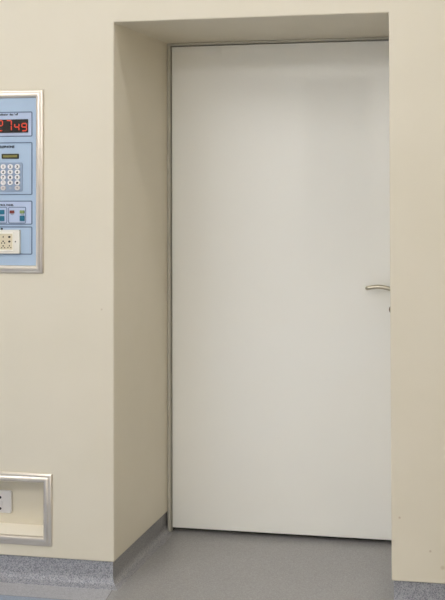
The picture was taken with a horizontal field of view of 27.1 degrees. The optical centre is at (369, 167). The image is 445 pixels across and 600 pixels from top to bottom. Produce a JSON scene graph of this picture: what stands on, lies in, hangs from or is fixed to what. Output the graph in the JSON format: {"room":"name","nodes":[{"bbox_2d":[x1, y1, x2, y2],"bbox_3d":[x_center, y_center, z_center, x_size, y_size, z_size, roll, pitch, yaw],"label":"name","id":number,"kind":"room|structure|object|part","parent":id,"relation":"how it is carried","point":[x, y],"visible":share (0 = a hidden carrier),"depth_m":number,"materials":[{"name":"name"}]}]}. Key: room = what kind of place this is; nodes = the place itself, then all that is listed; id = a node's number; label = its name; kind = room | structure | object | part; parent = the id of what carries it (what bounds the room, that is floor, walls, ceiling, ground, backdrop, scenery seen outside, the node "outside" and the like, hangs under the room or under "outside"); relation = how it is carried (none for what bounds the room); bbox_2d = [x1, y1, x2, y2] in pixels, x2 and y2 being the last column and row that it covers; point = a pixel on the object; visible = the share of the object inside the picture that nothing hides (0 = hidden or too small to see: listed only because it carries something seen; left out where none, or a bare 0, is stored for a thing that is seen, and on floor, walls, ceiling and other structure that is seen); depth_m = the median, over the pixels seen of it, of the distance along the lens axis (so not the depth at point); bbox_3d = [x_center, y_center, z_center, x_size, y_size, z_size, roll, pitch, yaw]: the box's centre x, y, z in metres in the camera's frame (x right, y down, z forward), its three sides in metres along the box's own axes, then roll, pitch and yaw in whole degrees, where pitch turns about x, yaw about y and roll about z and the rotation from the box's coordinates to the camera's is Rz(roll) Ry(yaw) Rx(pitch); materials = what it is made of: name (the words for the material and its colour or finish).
{"room":"operating room","nodes":[
{"label":"operating room","id":0,"kind":"room"},
{"bbox_2d":[0,527,393,599],"bbox_3d":[-0.905,1.587,1.332,5.200,0.060,6.300,0,-1,9],"label":"floor","id":1,"kind":"structure","parent":0,"point":[191,564],"depth_m":3.54,"materials":[{"name":"grey plastic"}]},
{"bbox_2d":[0,0,444,583],"bbox_3d":[-0.540,0.047,3.660,5.200,2.909,0.564,0,-1,9],"label":"wall","id":2,"kind":"structure","parent":0,"point":[83,339],"depth_m":3.46,"materials":[{"name":"beige paint"}]},
{"bbox_2d":[0,90,43,272],"bbox_3d":[-1.519,0.054,3.523,0.511,0.711,0.017,0,-1,9],"label":"control panel","id":3,"kind":"object","parent":2,"relation":"attached to","point":[21,111],"visible":1,"depth_m":3.50,"materials":[{"name":"plastic aluminium"},{"name":"blue laminate"},{"name":"ivory plastic"}]},
{"bbox_3d":[-1.439,0.287,3.500,0.107,0.062,0.001,0,-1,9],"label":"socket plate","id":4,"kind":"part","parent":3,"relation":"part of","materials":[{"name":"beige plastic"}]},
{"bbox_2d":[0,471,51,545],"bbox_3d":[-1.579,1.320,3.567,0.738,0.276,0.118,0,-1,9],"label":"wall niche","id":5,"kind":"object","parent":2,"relation":"in","point":[31,514],"visible":0.83,"depth_m":3.53,"materials":[{"name":"beige paint"}]},
{"bbox_2d":[0,490,11,512],"bbox_3d":[-1.474,1.334,3.601,0.090,0.090,0.012,0,-1,9],"label":"wall socket","id":6,"kind":"object","parent":5,"relation":"attached to","point":[5,495],"visible":1,"depth_m":3.60,"materials":[{"name":"white plastic"}]},
{"bbox_2d":[0,511,172,589],"bbox_3d":[-1.997,1.558,3.886,2.228,0.091,0.648,0,-1,9],"label":"baseboard","id":7,"kind":"structure","parent":2,"relation":"attached to","point":[105,575],"depth_m":3.47,"materials":[{"name":"plastic"}]},
{"bbox_2d":[167,37,390,539],"bbox_3d":[-0.364,0.521,3.900,1.064,2.149,0.151,0,-1,9],"label":"door","id":8,"kind":"structure","parent":2,"relation":"in","point":[279,358],"depth_m":3.90,"materials":[{"name":"beige paint"}]},
{"bbox_3d":[0.053,0.505,3.789,0.143,0.031,0.065,0,-1,9],"label":"handle","id":9,"kind":"part","parent":8,"relation":"part of","materials":[{"name":"silver metal"}]},
{"bbox_2d":[394,581,444,599],"bbox_3d":[1.084,1.535,3.388,1.928,0.091,0.648,0,-1,9],"label":"baseboard","id":10,"kind":"structure","parent":2,"relation":"attached to","point":[403,590],"depth_m":3.24,"materials":[{"name":"plastic"}]}
]}

